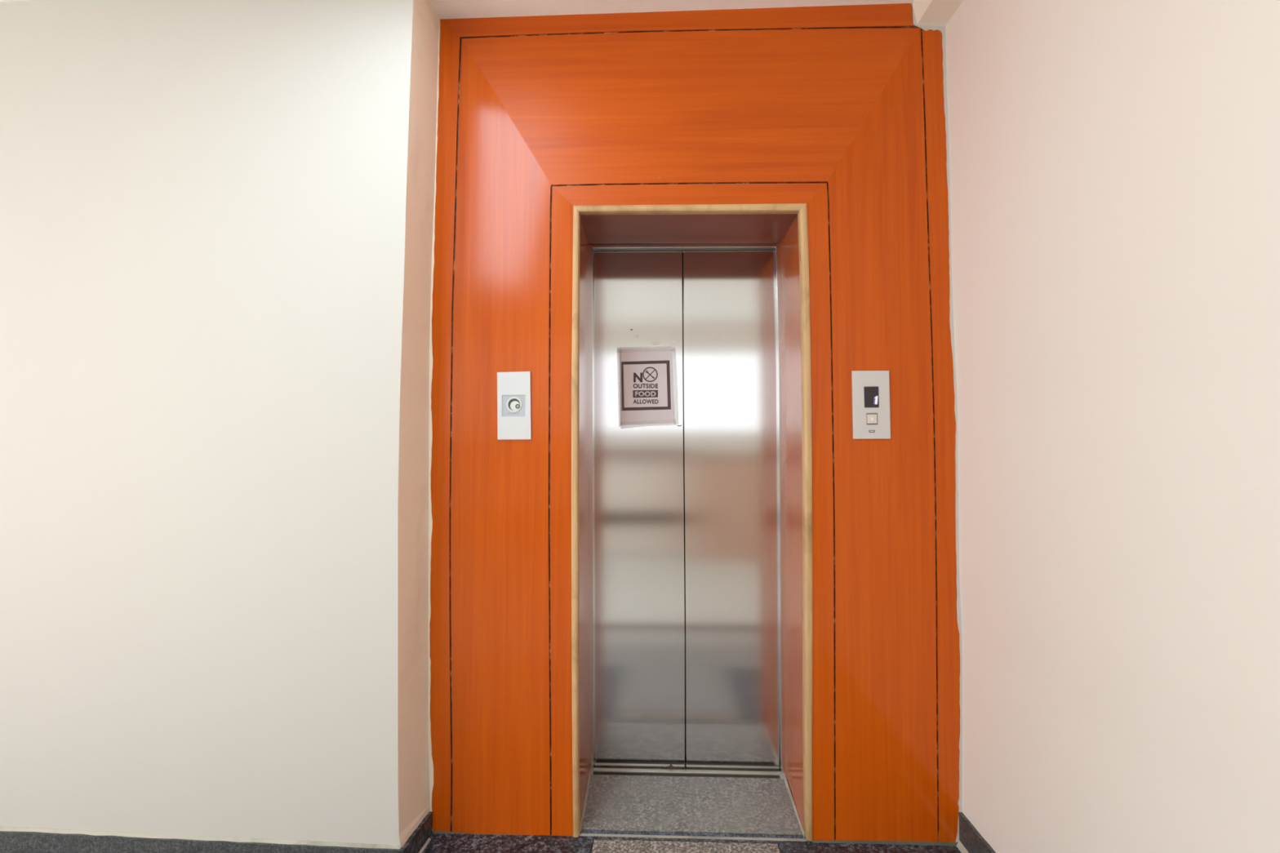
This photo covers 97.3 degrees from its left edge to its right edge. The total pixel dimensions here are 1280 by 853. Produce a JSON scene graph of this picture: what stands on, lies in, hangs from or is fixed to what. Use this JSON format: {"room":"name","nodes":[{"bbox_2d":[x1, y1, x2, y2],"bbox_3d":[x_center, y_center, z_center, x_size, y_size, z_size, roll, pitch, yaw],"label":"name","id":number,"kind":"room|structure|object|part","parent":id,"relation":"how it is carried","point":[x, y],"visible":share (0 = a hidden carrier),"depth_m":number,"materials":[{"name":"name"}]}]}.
{"room":"elevator lobby","nodes":[
{"label":"elevator lobby","id":0,"kind":"room"},
{"bbox_2d":[0,0,413,847],"bbox_3d":[-2.431,-0.016,1.778,3.505,2.677,0.366,0,-2,10],"label":"wall","id":1,"kind":"structure","parent":0,"point":[202,202],"depth_m":1.70,"materials":[{"name":"beige paint"}]},
{"bbox_2d":[0,831,400,852],"bbox_3d":[-2.408,1.250,1.726,3.470,0.075,0.012,0,-2,4],"label":"baseboard","id":2,"kind":"structure","parent":1,"relation":"attached to","point":[11,842],"depth_m":1.66,"materials":[{"name":"black stone"}]},
{"bbox_2d":[0,826,400,848],"bbox_3d":[-2.361,1.216,1.726,3.364,0.021,0.013,0,-2,4],"label":"trim","id":3,"kind":"structure","parent":1,"relation":"attached to","point":[2,828],"depth_m":1.66,"materials":[{"name":"black granite"}]},
{"bbox_2d":[397,0,439,848],"bbox_3d":[-0.774,-0.017,1.760,0.234,2.677,0.202,0,-2,2],"label":"wall","id":4,"kind":"structure","parent":0,"point":[415,520],"depth_m":1.74,"materials":[{"name":"beige paint"}]},
{"bbox_2d":[399,811,432,852],"bbox_3d":[-0.671,1.249,1.692,0.012,0.075,0.182,0,-2,5],"label":"baseboard","id":5,"kind":"structure","parent":4,"relation":"attached to","point":[414,844],"depth_m":1.70,"materials":[{"name":"black stone"}]},
{"bbox_2d":[418,837,431,852],"bbox_3d":[-0.662,1.279,1.672,0.006,0.006,0.161,0,-2,6],"label":"trim","id":6,"kind":"structure","parent":4,"relation":"attached to","point":[426,843],"depth_m":1.72,"materials":[{"name":"tile"}]},
{"bbox_2d":[432,830,957,845],"bbox_3d":[0.161,1.281,1.756,1.633,0.012,0.012,0,-2,2],"label":"trim","id":7,"kind":"structure","parent":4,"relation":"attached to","point":[893,842],"depth_m":1.73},
{"bbox_2d":[0,0,913,18],"bbox_3d":[-0.503,-1.496,-0.034,7.800,0.170,4.600,0,-2,2],"label":"ceiling","id":8,"kind":"structure","parent":0,"point":[444,9],"depth_m":1.82,"materials":[{"name":"paint"}]},
{"bbox_2d":[422,765,961,852],"bbox_3d":[-0.489,1.310,0.274,7.800,0.148,5.400,0,-2,2],"label":"floor","id":9,"kind":"structure","parent":0,"point":[439,842],"depth_m":1.72,"materials":[{"name":"stone"}]},
{"bbox_2d":[579,769,807,841],"bbox_3d":[0.168,1.298,1.929,0.728,0.040,0.348,0,-2,2],"label":"threshold slab","id":10,"kind":"object","parent":9,"relation":"on","point":[627,805],"visible":0.99,"depth_m":1.90,"materials":[{"name":"grey stone"}]},
{"bbox_2d":[429,3,959,841],"bbox_3d":[0.162,-0.025,1.970,1.681,2.685,0.356,0,-2,2],"label":"surround","id":11,"kind":"object","parent":9,"relation":"on","point":[559,135],"visible":0.99,"depth_m":1.81,"materials":[{"name":"orange wood"}]},
{"bbox_2d":[497,371,531,439],"bbox_3d":[-0.404,-0.067,1.814,0.110,0.218,0.007,0,-2,2],"label":"switch plate","id":12,"kind":"object","parent":11,"relation":"attached to","point":[513,388],"visible":1,"depth_m":1.81,"materials":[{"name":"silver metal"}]},
{"bbox_2d":[851,370,890,439],"bbox_3d":[0.729,-0.068,1.775,0.117,0.215,0.009,0,-2,2],"label":"panel","id":13,"kind":"object","parent":11,"relation":"attached to","point":[871,420],"visible":1,"depth_m":1.77,"materials":[{"name":"silver"}]},
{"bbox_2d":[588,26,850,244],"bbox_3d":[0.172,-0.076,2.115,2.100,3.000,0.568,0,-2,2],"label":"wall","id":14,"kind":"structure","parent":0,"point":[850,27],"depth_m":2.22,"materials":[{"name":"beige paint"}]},
{"bbox_2d":[587,243,784,775],"bbox_3d":[0.181,0.319,2.178,0.813,2.124,0.085,0,-2,2],"label":"elevator","id":15,"kind":"object","parent":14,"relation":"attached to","point":[686,522],"visible":0.9,"depth_m":2.16,"materials":[{"name":"metal"}]},
{"bbox_3d":[-0.005,0.307,2.183,0.353,1.987,0.030,0,-2,2],"label":"door","id":16,"kind":"part","parent":15,"relation":"part of","materials":[{"name":"metal"}]},
{"bbox_2d":[619,348,681,426],"bbox_3d":[0.035,-0.151,2.180,0.252,0.320,0.002,0,-2,2],"label":"paper notice","id":17,"kind":"object","parent":15,"relation":"attached to","point":[646,375],"visible":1,"depth_m":2.18,"materials":[{"name":"white paper"}]},
{"bbox_3d":[0.176,1.305,2.126,0.725,0.024,0.045,0,-2,2],"label":"door sill","id":18,"kind":"part","parent":15,"relation":"part of","materials":[{"name":"metal"}]},
{"bbox_3d":[0.351,0.307,2.171,0.363,1.983,0.030,0,-2,2],"label":"door","id":19,"kind":"part","parent":15,"relation":"part of","materials":[{"name":"metal"}]},
{"bbox_2d":[911,0,1279,852],"bbox_3d":[1.020,-0.057,1.034,0.332,2.711,1.532,0,-2,2],"label":"wall","id":20,"kind":"structure","parent":0,"point":[1113,166],"depth_m":1.15,"materials":[{"name":"paint"}]},
{"bbox_2d":[911,0,963,26],"bbox_3d":[0.921,-1.409,1.081,0.136,0.205,1.530,0,-2,2],"label":"trim","id":21,"kind":"structure","parent":20,"relation":"attached to","point":[927,12],"depth_m":1.76,"materials":[{"name":"paint"}]},
{"bbox_2d":[956,840,968,852],"bbox_3d":[0.963,1.266,1.427,0.010,0.016,0.600,0,-2,2],"label":"trim","id":22,"kind":"structure","parent":20,"relation":"attached to","point":[959,845],"depth_m":1.70,"materials":[{"name":"tile"}]},
{"bbox_2d":[958,812,995,852],"bbox_3d":[0.959,1.207,0.978,0.012,0.111,1.499,0,-2,2],"label":"baseboard","id":23,"kind":"structure","parent":20,"relation":"attached to","point":[970,837],"depth_m":1.66,"materials":[{"name":"black stone"}]}
]}

